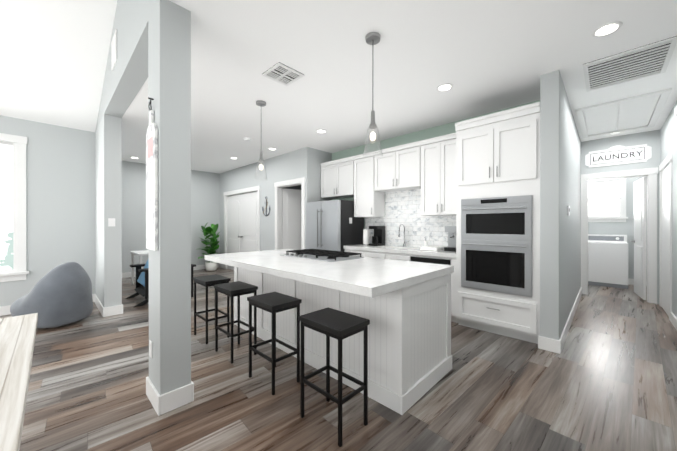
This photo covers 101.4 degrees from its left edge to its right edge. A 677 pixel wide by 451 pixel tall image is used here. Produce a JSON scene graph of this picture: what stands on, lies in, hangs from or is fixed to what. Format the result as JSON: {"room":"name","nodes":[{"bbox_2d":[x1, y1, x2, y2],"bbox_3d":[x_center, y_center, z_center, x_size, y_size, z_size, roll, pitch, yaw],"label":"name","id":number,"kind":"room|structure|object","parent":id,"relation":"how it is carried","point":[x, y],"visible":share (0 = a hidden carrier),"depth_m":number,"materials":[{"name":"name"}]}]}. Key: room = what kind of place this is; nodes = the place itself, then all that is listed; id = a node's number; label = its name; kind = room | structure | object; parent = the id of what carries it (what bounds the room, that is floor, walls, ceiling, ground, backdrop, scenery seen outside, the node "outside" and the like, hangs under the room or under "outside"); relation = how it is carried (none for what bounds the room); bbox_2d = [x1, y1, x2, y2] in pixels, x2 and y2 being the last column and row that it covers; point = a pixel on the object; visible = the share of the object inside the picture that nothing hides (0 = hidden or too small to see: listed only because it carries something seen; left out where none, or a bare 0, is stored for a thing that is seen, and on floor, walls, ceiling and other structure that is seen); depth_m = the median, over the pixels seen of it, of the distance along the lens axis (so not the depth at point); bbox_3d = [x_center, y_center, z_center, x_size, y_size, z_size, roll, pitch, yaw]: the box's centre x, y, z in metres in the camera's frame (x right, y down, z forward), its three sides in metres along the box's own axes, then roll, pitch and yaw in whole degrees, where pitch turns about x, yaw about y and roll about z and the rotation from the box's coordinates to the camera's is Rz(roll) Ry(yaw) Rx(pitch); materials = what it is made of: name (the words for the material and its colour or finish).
{"room":"kitchen","nodes":[
{"label":"kitchen","id":0,"kind":"room"},
{"bbox_2d":[0,115,94,305],"bbox_3d":[-5.619,-0.154,3.407,0.120,2.940,3.955,0,0,44],"label":"wall","id":1,"kind":"structure","parent":0,"point":[60,194],"depth_m":4.44,"materials":[{"name":"grey paint"}]},
{"bbox_2d":[0,141,16,272],"bbox_3d":[-5.190,-0.270,3.810,0.064,1.930,1.010,0,0,44],"label":"dining room window","id":2,"kind":"structure","parent":1,"relation":"in","point":[8,207],"depth_m":4.12,"materials":[{"name":"white glass"}]},
{"bbox_2d":[0,294,92,315],"bbox_3d":[-5.525,1.248,3.409,0.016,0.135,3.825,0,0,44],"label":"baseboard","id":3,"kind":"structure","parent":1,"relation":"attached to","point":[4,310],"depth_m":4.06,"materials":[{"name":"white wood"}]},
{"bbox_2d":[0,0,116,131],"bbox_3d":[-4.035,-2.501,2.013,4.330,1.897,4.155,0,0,44],"label":"ceiling","id":4,"kind":"structure","parent":0,"point":[53,57],"depth_m":3.55,"materials":[{"name":"white paint"}]},
{"bbox_2d":[95,114,121,307],"bbox_3d":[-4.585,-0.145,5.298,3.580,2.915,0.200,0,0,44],"label":"column","id":5,"kind":"structure","parent":0,"point":[108,204],"depth_m":4.08,"materials":[{"name":"grey paint"}]},
{"bbox_2d":[93,294,104,316],"bbox_3d":[-3.771,1.246,4.361,1.136,0.135,0.020,0,0,44],"label":"baseboard","id":6,"kind":"structure","parent":5,"relation":"attached to","point":[95,299],"depth_m":4.25,"materials":[{"name":"white wood"}]},
{"bbox_2d":[108,218,114,226],"bbox_3d":[-3.305,-0.046,4.040,0.010,0.120,0.080,0,0,44],"label":"switch plate","id":7,"kind":"object","parent":5,"relation":"attached to","point":[111,221],"depth_m":4.04,"materials":[{"name":"white plastic"}]},
{"bbox_2d":[115,304,122,313],"bbox_3d":[-4.462,1.245,5.331,3.476,0.135,0.016,0,0,44],"label":"baseboard","id":8,"kind":"structure","parent":5,"relation":"attached to","point":[119,307],"depth_m":4.11,"materials":[{"name":"white wood"}]},
{"bbox_2d":[95,0,190,131],"bbox_3d":[-3.524,-2.481,4.269,6.530,1.761,0.200,0,0,44],"label":"header beam","id":9,"kind":"structure","parent":0,"point":[125,79],"depth_m":2.95,"materials":[{"name":"grey paint"}]},
{"bbox_2d":[111,29,116,70],"bbox_3d":[-2.661,-2.074,3.286,0.340,0.340,0.016,0,0,44],"label":"wall air vent","id":10,"kind":"object","parent":9,"relation":"attached to","point":[113,51],"visible":1,"depth_m":3.26,"materials":[{"name":"white"}]},
{"bbox_2d":[148,0,190,394],"bbox_3d":[-1.294,-0.140,2.120,0.330,2.915,0.200,0,0,44],"label":"pillar","id":11,"kind":"structure","parent":0,"point":[169,57],"depth_m":2.00,"materials":[{"name":"grey paint"}]},
{"bbox_2d":[149,340,151,357],"bbox_3d":[-1.424,0.938,2.102,0.070,0.120,0.008,0,0,44],"label":"outlet","id":12,"kind":"object","parent":11,"relation":"attached to","point":[150,348],"visible":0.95,"depth_m":2.09,"materials":[{"name":"white plastic"}]},
{"bbox_2d":[146,97,157,250],"bbox_3d":[-1.381,-0.380,2.040,0.265,1.116,0.033,0,0,44],"label":"board","id":13,"kind":"object","parent":11,"relation":"attached to","point":[152,187],"visible":0.98,"depth_m":2.01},
{"bbox_2d":[122,161,219,272],"bbox_3d":[-4.710,-0.162,7.660,0.120,2.940,3.025,0,0,44],"label":"wall","id":14,"kind":"structure","parent":0,"point":[205,198],"depth_m":7.22,"materials":[{"name":"grey paint"}]},
{"bbox_2d":[122,263,218,277],"bbox_3d":[-4.693,1.241,7.579,0.020,0.135,2.880,0,0,44],"label":"baseboard","id":15,"kind":"structure","parent":14,"relation":"attached to","point":[198,267],"depth_m":7.07,"materials":[{"name":"white wood"}]},
{"bbox_2d":[219,147,311,253],"bbox_3d":[-2.129,-0.161,7.187,4.250,2.940,0.120,0,0,44],"label":"wall","id":16,"kind":"structure","parent":0,"point":[295,164],"depth_m":6.67,"materials":[{"name":"grey paint"}]},
{"bbox_2d":[227,192,256,269],"bbox_3d":[-2.696,0.212,7.673,1.832,2.168,0.128,0,0,44],"label":"double door","id":17,"kind":"structure","parent":16,"relation":"in","point":[241,222],"depth_m":7.67,"materials":[{"name":"white wood"}]},
{"bbox_2d":[262,196,269,215],"bbox_3d":[-1.751,-0.468,6.721,0.344,0.478,0.044,0,0,44],"label":"art","id":18,"kind":"object","parent":16,"relation":"attached to","point":[266,208],"visible":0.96,"depth_m":6.71,"materials":[{"name":"grey metal"}]},
{"bbox_2d":[282,188,300,249],"bbox_3d":[-0.932,0.214,6.728,0.266,2.168,0.872,0,0,44],"label":"door","id":19,"kind":"structure","parent":16,"relation":"in","point":[291,218],"depth_m":6.60,"materials":[{"name":"white wood"}]},
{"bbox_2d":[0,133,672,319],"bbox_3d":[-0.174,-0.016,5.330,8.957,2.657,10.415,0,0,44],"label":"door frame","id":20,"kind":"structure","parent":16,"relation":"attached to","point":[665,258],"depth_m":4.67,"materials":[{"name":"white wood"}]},
{"bbox_2d":[285,185,300,189],"bbox_3d":[-1.588,-0.152,7.999,0.100,2.920,1.800,0,0,44],"label":"wall","id":21,"kind":"structure","parent":0,"point":[298,187],"depth_m":8.23,"materials":[{"name":"grey"}]},
{"bbox_2d":[312,148,331,201],"bbox_3d":[-0.355,-0.159,6.051,0.120,2.940,0.710,0,0,44],"label":"wall","id":22,"kind":"structure","parent":0,"point":[319,157],"depth_m":5.87,"materials":[{"name":"grey paint"}]},
{"bbox_2d":[0,268,676,450],"bbox_3d":[-0.666,1.363,4.637,10.500,0.100,12.800,0,0,44],"label":"floor","id":23,"kind":"structure","parent":0,"point":[605,379],"depth_m":2.15,"materials":[{"name":"brown wood"}]},
{"bbox_2d":[0,313,37,450],"bbox_3d":[-1.535,0.940,0.707,2.050,0.760,0.997,0,0,44],"label":"dining table","id":24,"kind":"object","parent":23,"relation":"on","point":[17,337],"visible":1,"depth_m":1.05,"materials":[{"name":"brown wood"}]},
{"bbox_2d":[10,262,92,327],"bbox_3d":[-3.823,0.889,3.726,0.799,0.798,0.775,0,0,44],"label":"bean bag","id":25,"kind":"object","parent":23,"relation":"on","point":[59,295],"visible":0.96,"depth_m":3.52,"materials":[{"name":"fabric"}]},
{"bbox_2d":[130,250,148,283],"bbox_3d":[-4.122,0.941,6.096,0.900,0.740,0.600,0,0,44],"label":"desk","id":26,"kind":"object","parent":23,"relation":"on","point":[141,253],"visible":0.29,"depth_m":6.09,"materials":[{"name":"white"}]},
{"bbox_2d":[146,376,163,415],"bbox_3d":[-1.368,1.250,2.046,0.362,0.135,0.020,0,0,44],"label":"baseboard","id":27,"kind":"structure","parent":23,"relation":"on","point":[157,400],"depth_m":1.98,"materials":[{"name":"white wood"}]},
{"bbox_2d":[125,264,195,306],"bbox_3d":[-3.236,0.833,5.041,0.860,0.961,0.928,0,0,44],"label":"lounge chair","id":28,"kind":"object","parent":23,"relation":"on","point":[141,290],"visible":0.4,"depth_m":4.93,"materials":[{"name":"black"}]},
{"bbox_2d":[137,258,148,286],"bbox_3d":[-3.224,0.697,5.054,0.600,0.727,0.640,0,0,44],"label":"cushion","id":29,"kind":"object","parent":28,"relation":"on","point":[141,280],"visible":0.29,"depth_m":4.93,"materials":[{"name":"blue fabric"}]},
{"bbox_2d":[178,381,193,402],"bbox_3d":[-1.221,1.250,2.199,0.362,0.135,0.020,0,0,44],"label":"baseboard","id":30,"kind":"structure","parent":23,"relation":"on","point":[187,391],"depth_m":2.05,"materials":[{"name":"white wood"}]},
{"bbox_2d":[196,223,220,270],"bbox_3d":[-3.717,0.605,7.940,0.783,1.407,0.696,0,0,44],"label":"plant","id":31,"kind":"object","parent":23,"relation":"on","point":[214,245],"visible":0.94,"depth_m":7.91,"materials":[{"name":"green plant"}]},
{"bbox_2d":[193,274,230,343],"bbox_3d":[-1.509,0.967,3.296,0.400,0.697,0.285,0,0,44],"label":"stool","id":32,"kind":"object","parent":23,"relation":"on","point":[206,281],"visible":0.96,"depth_m":3.25,"materials":[{"name":"black metal"}]},
{"bbox_2d":[214,281,257,363],"bbox_3d":[-1.063,0.968,2.865,0.400,0.697,0.285,0,0,44],"label":"stool","id":33,"kind":"object","parent":23,"relation":"on","point":[234,289],"visible":1,"depth_m":2.82,"materials":[{"name":"black metal"}]},
{"bbox_2d":[247,292,301,394],"bbox_3d":[-0.552,0.969,2.372,0.400,0.697,0.285,0,0,44],"label":"stool","id":34,"kind":"object","parent":23,"relation":"on","point":[273,303],"visible":1,"depth_m":2.32,"materials":[{"name":"black metal"}]},
{"bbox_2d":[298,307,369,446],"bbox_3d":[-0.035,0.970,1.872,0.400,0.697,0.285,0,0,44],"label":"stool","id":35,"kind":"object","parent":23,"relation":"on","point":[338,325],"visible":1,"depth_m":1.82,"materials":[{"name":"black metal"}]},
{"bbox_2d":[306,200,363,251],"bbox_3d":[-0.095,0.422,5.529,0.902,1.780,0.801,0,0,44],"label":"fridge","id":36,"kind":"object","parent":23,"relation":"on","point":[334,225],"visible":0.44,"depth_m":5.21,"materials":[{"name":"silver metal"}]},
{"bbox_2d":[234,269,451,414],"bbox_3d":[-0.177,0.873,3.129,2.566,0.885,0.876,0,0,44],"label":"kitchen island","id":37,"kind":"object","parent":23,"relation":"on","point":[404,307],"depth_m":2.25,"materials":[{"name":"white wood"}]},
{"bbox_2d":[205,249,452,296],"bbox_3d":[-0.306,0.401,3.015,2.610,0.059,1.250,0,0,44],"label":"island countertop","id":38,"kind":"structure","parent":37,"relation":"on","point":[366,276],"depth_m":2.35,"materials":[{"name":"white stone"}]},
{"bbox_2d":[282,249,363,261],"bbox_3d":[-0.215,0.344,3.310,0.910,0.052,0.520,0,0,44],"label":"cooktop","id":39,"kind":"object","parent":38,"relation":"in","point":[324,255],"visible":1,"depth_m":3.18,"materials":[{"name":"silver metal"}]},
{"bbox_2d":[344,249,367,256],"bbox_3d":[0.505,0.870,5.102,0.538,0.885,0.624,0,0,44],"label":"base cabinet","id":40,"kind":"object","parent":23,"relation":"on","point":[364,252],"depth_m":4.80,"materials":[{"name":"white wood"}]},
{"bbox_2d":[368,249,387,258],"bbox_3d":[0.811,0.871,4.806,0.566,0.885,0.624,0,0,44],"label":"base cabinet","id":41,"kind":"object","parent":23,"relation":"on","point":[374,253],"depth_m":4.55,"materials":[{"name":"white wood"}]},
{"bbox_2d":[388,253,411,261],"bbox_3d":[1.105,0.871,4.522,0.503,0.885,0.624,0,0,44],"label":"base cabinet","id":42,"kind":"object","parent":23,"relation":"on","point":[394,256],"depth_m":4.24,"materials":[{"name":"white wood"}]},
{"bbox_2d":[412,253,457,322],"bbox_3d":[1.508,0.872,4.133,0.744,0.885,0.624,0,0,44],"label":"base cabinet","id":43,"kind":"object","parent":23,"relation":"on","point":[416,257],"depth_m":3.75,"materials":[{"name":"white wood"}]},
{"bbox_2d":[344,245,455,256],"bbox_3d":[1.041,0.399,4.579,2.036,0.060,0.630,0,0,44],"label":"countertop","id":44,"kind":"structure","parent":43,"relation":"on","point":[384,248],"depth_m":4.33,"materials":[{"name":"white stone"}]},
{"bbox_2d":[398,224,408,246],"bbox_3d":[1.116,0.169,4.735,0.118,0.396,0.212,0,0,44],"label":"faucet","id":45,"kind":"object","parent":44,"relation":"on","point":[404,244],"visible":1,"depth_m":4.79,"materials":[{"name":"silver metal"}]},
{"bbox_2d":[362,226,455,251],"bbox_3d":[1.121,0.188,4.611,1.895,0.360,0.411,0,0,44],"label":"kitchen appliance","id":46,"kind":"object","parent":44,"relation":"on","point":[378,238],"depth_m":4.50,"materials":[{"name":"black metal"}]},
{"bbox_2d":[455,102,539,343],"bbox_3d":[2.056,-0.005,3.513,0.896,2.640,0.753,0,0,44],"label":"tall cabinet","id":47,"kind":"object","parent":23,"relation":"on","point":[497,222],"visible":0.98,"depth_m":3.25,"materials":[{"name":"white wood"}]},
{"bbox_2d":[588,234,627,288],"bbox_3d":[5.947,0.761,6.173,0.680,1.100,0.642,0,0,44],"label":"washer","id":48,"kind":"object","parent":23,"relation":"on","point":[607,260],"visible":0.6,"depth_m":5.94,"materials":[{"name":"white metal"}]},
{"bbox_2d":[122,0,676,173],"bbox_3d":[-0.630,-1.657,4.597,10.400,0.100,12.600,0,0,44],"label":"ceiling","id":49,"kind":"structure","parent":0,"point":[485,56],"depth_m":2.78,"materials":[{"name":"white paint"}]},
{"bbox_2d":[254,100,267,180],"bbox_3d":[-1.009,-1.100,3.616,0.176,1.007,0.176,0,0,44],"label":"pendant light","id":50,"kind":"object","parent":49,"relation":"hanging from","point":[261,103],"visible":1,"depth_m":3.60,"materials":[{"name":"silver metal"}]},
{"bbox_2d":[262,62,304,85],"bbox_3d":[-0.587,-1.597,2.943,0.320,0.012,0.320,0,0,44],"label":"ceiling vent","id":51,"kind":"object","parent":49,"relation":"in","point":[281,73],"visible":1,"depth_m":2.93,"materials":[{"name":"white metal"}]},
{"bbox_2d":[316,129,326,132],"bbox_3d":[-0.293,-1.602,4.717,0.184,0.008,0.184,0,0,44],"label":"recessed light","id":52,"kind":"object","parent":49,"relation":"in","point":[321,131],"visible":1,"depth_m":4.71,"materials":[{"name":"white"}]},
{"bbox_2d":[363,32,382,157],"bbox_3d":[0.293,-1.098,2.358,0.176,1.007,0.176,0,0,44],"label":"pendant light","id":53,"kind":"object","parent":49,"relation":"hanging from","point":[372,38],"visible":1,"depth_m":2.34,"materials":[{"name":"silver metal"}]},
{"bbox_2d":[436,83,452,90],"bbox_3d":[1.232,-1.599,3.216,0.184,0.008,0.184,0,0,44],"label":"recessed light","id":54,"kind":"object","parent":49,"relation":"in","point":[445,87],"visible":1,"depth_m":3.20,"materials":[{"name":"white"}]},
{"bbox_2d":[591,21,622,36],"bbox_3d":[2.190,-1.598,2.264,0.184,0.008,0.184,0,0,44],"label":"recessed light","id":55,"kind":"object","parent":49,"relation":"in","point":[607,29],"visible":1,"depth_m":2.25,"materials":[{"name":"white"}]},
{"bbox_2d":[575,88,671,137],"bbox_3d":[4.155,-1.591,4.126,0.860,0.028,1.670,0,0,44],"label":"attic hatch","id":56,"kind":"object","parent":49,"relation":"attached to","point":[635,112],"visible":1,"depth_m":3.98,"materials":[{"name":"white"}]},
{"bbox_2d":[583,36,676,91],"bbox_3d":[2.912,-1.596,2.817,0.610,0.014,0.760,0,0,44],"label":"ceiling vent","id":57,"kind":"object","parent":49,"relation":"in","point":[651,59],"visible":1,"depth_m":2.77,"materials":[{"name":"white metal"}]},
{"bbox_2d":[332,100,539,245],"bbox_3d":[1.292,-0.157,4.871,3.890,2.940,0.120,0,0,44],"label":"wall","id":58,"kind":"structure","parent":0,"point":[442,130],"depth_m":4.89,"materials":[{"name":"grey"}]},
{"bbox_2d":[320,159,339,198],"bbox_3d":[-0.073,-0.953,5.851,0.522,0.730,0.345,0,0,44],"label":"upper cabinet","id":59,"kind":"object","parent":58,"relation":"attached to","point":[330,171],"depth_m":5.72,"materials":[{"name":"white wood"}]},
{"bbox_2d":[340,157,351,196],"bbox_3d":[0.216,-0.953,5.571,0.523,0.730,0.345,0,0,44],"label":"upper cabinet","id":60,"kind":"object","parent":58,"relation":"attached to","point":[345,163],"depth_m":5.41,"materials":[{"name":"white wood"}]},
{"bbox_2d":[352,151,384,216],"bbox_3d":[0.579,-0.737,5.222,0.615,1.160,0.345,0,0,44],"label":"upper cabinet","id":61,"kind":"object","parent":58,"relation":"attached to","point":[367,203],"depth_m":5.10,"materials":[{"name":"white wood"}]},
{"bbox_2d":[376,145,411,192],"bbox_3d":[0.934,-0.967,4.878,0.503,0.700,0.345,0,0,44],"label":"upper cabinet","id":62,"kind":"object","parent":58,"relation":"attached to","point":[387,165],"depth_m":4.75,"materials":[{"name":"white wood"}]},
{"bbox_2d":[400,141,419,188],"bbox_3d":[1.209,-0.966,4.613,0.503,0.700,0.345,0,0,44],"label":"upper cabinet","id":63,"kind":"object","parent":58,"relation":"attached to","point":[410,152],"depth_m":4.45,"materials":[{"name":"white wood"}]},
{"bbox_2d":[365,189,455,246],"bbox_3d":[1.265,-0.124,4.809,2.036,0.985,0.006,0,0,44],"label":"backsplash","id":64,"kind":"structure","parent":58,"relation":"attached to","point":[403,208],"depth_m":4.83,"materials":[{"name":"tile"}]},
{"bbox_2d":[416,135,443,215],"bbox_3d":[1.503,-0.736,4.329,0.445,1.160,0.345,0,0,44],"label":"upper cabinet","id":65,"kind":"object","parent":58,"relation":"attached to","point":[427,167],"depth_m":4.19,"materials":[{"name":"white wood"}]},
{"bbox_2d":[444,133,455,215],"bbox_3d":[1.725,-0.736,4.115,0.411,1.160,0.345,0,0,44],"label":"upper cabinet","id":66,"kind":"object","parent":58,"relation":"attached to","point":[449,139],"depth_m":4.00,"materials":[{"name":"white wood"}]},
{"bbox_2d":[540,70,580,339],"bbox_3d":[3.409,-0.156,4.147,0.160,2.940,3.440,0,0,44],"label":"wall","id":67,"kind":"structure","parent":0,"point":[560,229],"depth_m":2.95,"materials":[{"name":"grey paint"}]},
{"bbox_2d":[567,206,569,215],"bbox_3d":[2.870,-0.185,3.458,0.020,0.120,0.100,0,0,44],"label":"switch plate","id":68,"kind":"object","parent":67,"relation":"attached to","point":[568,207],"depth_m":3.43,"materials":[{"name":"white plastic"}]},
{"bbox_2d":[557,287,581,353],"bbox_3d":[3.466,1.247,4.083,0.016,0.135,3.456,0,0,44],"label":"baseboard","id":69,"kind":"structure","parent":67,"relation":"attached to","point":[560,343],"depth_m":3.41,"materials":[{"name":"white wood"}]},
{"bbox_2d":[588,176,646,279],"bbox_3d":[6.559,-0.159,6.151,2.150,2.940,0.120,0,0,44],"label":"wall","id":70,"kind":"structure","parent":0,"point":[615,228],"depth_m":6.16,"materials":[{"name":"grey paint"}]},
{"bbox_2d":[588,179,621,217],"bbox_3d":[6.162,-0.620,6.495,0.660,0.860,0.064,0,0,44],"label":"laundry window","id":71,"kind":"structure","parent":70,"relation":"in","point":[604,198],"depth_m":6.47,"materials":[{"name":"white glass"}]},
{"bbox_2d":[628,278,646,285],"bbox_3d":[6.512,1.244,6.105,1.910,0.135,0.016,0,0,44],"label":"baseboard","id":72,"kind":"structure","parent":70,"relation":"attached to","point":[630,281],"depth_m":6.13,"materials":[{"name":"white"}]},
{"bbox_2d":[581,130,659,303],"bbox_3d":[5.048,-0.157,5.039,1.280,2.940,0.120,0,0,44],"label":"wall","id":73,"kind":"structure","parent":0,"point":[651,139],"depth_m":4.84,"materials":[{"name":"grey paint"}]},
{"bbox_2d":[585,144,651,167],"bbox_3d":[5.000,-1.267,4.988,0.840,0.350,0.015,0,0,44],"label":"sign","id":74,"kind":"object","parent":73,"relation":"attached to","point":[645,153],"visible":1,"depth_m":4.96,"materials":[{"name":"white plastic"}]},
{"bbox_2d":[593,151,641,161],"bbox_3d":[4.998,-1.242,4.979,0.630,0.092,0.003,0,0,44],"label":"lettering","id":75,"kind":"object","parent":74,"relation":"attached to","point":[618,156],"visible":1,"depth_m":4.96,"materials":[{"name":"black paint"}]},
{"bbox_2d":[630,177,646,299],"bbox_3d":[5.569,0.227,5.159,0.162,2.148,0.772,0,0,44],"label":"laundry door","id":76,"kind":"structure","parent":73,"relation":"in","point":[639,241],"depth_m":5.01,"materials":[{"name":"white wood"}]},
{"bbox_2d":[660,101,676,317],"bbox_3d":[1.818,-0.150,0.859,0.120,2.940,10.620,0,0,44],"label":"wall","id":77,"kind":"structure","parent":0,"point":[668,137],"depth_m":3.73,"materials":[{"name":"grey paint"}]},
{"bbox_2d":[670,312,676,329],"bbox_3d":[1.353,1.253,0.477,0.016,0.135,9.220,0,0,44],"label":"baseboard","id":78,"kind":"structure","parent":77,"relation":"attached to","point":[673,319],"depth_m":3.62,"materials":[{"name":"white wood"}]}
]}

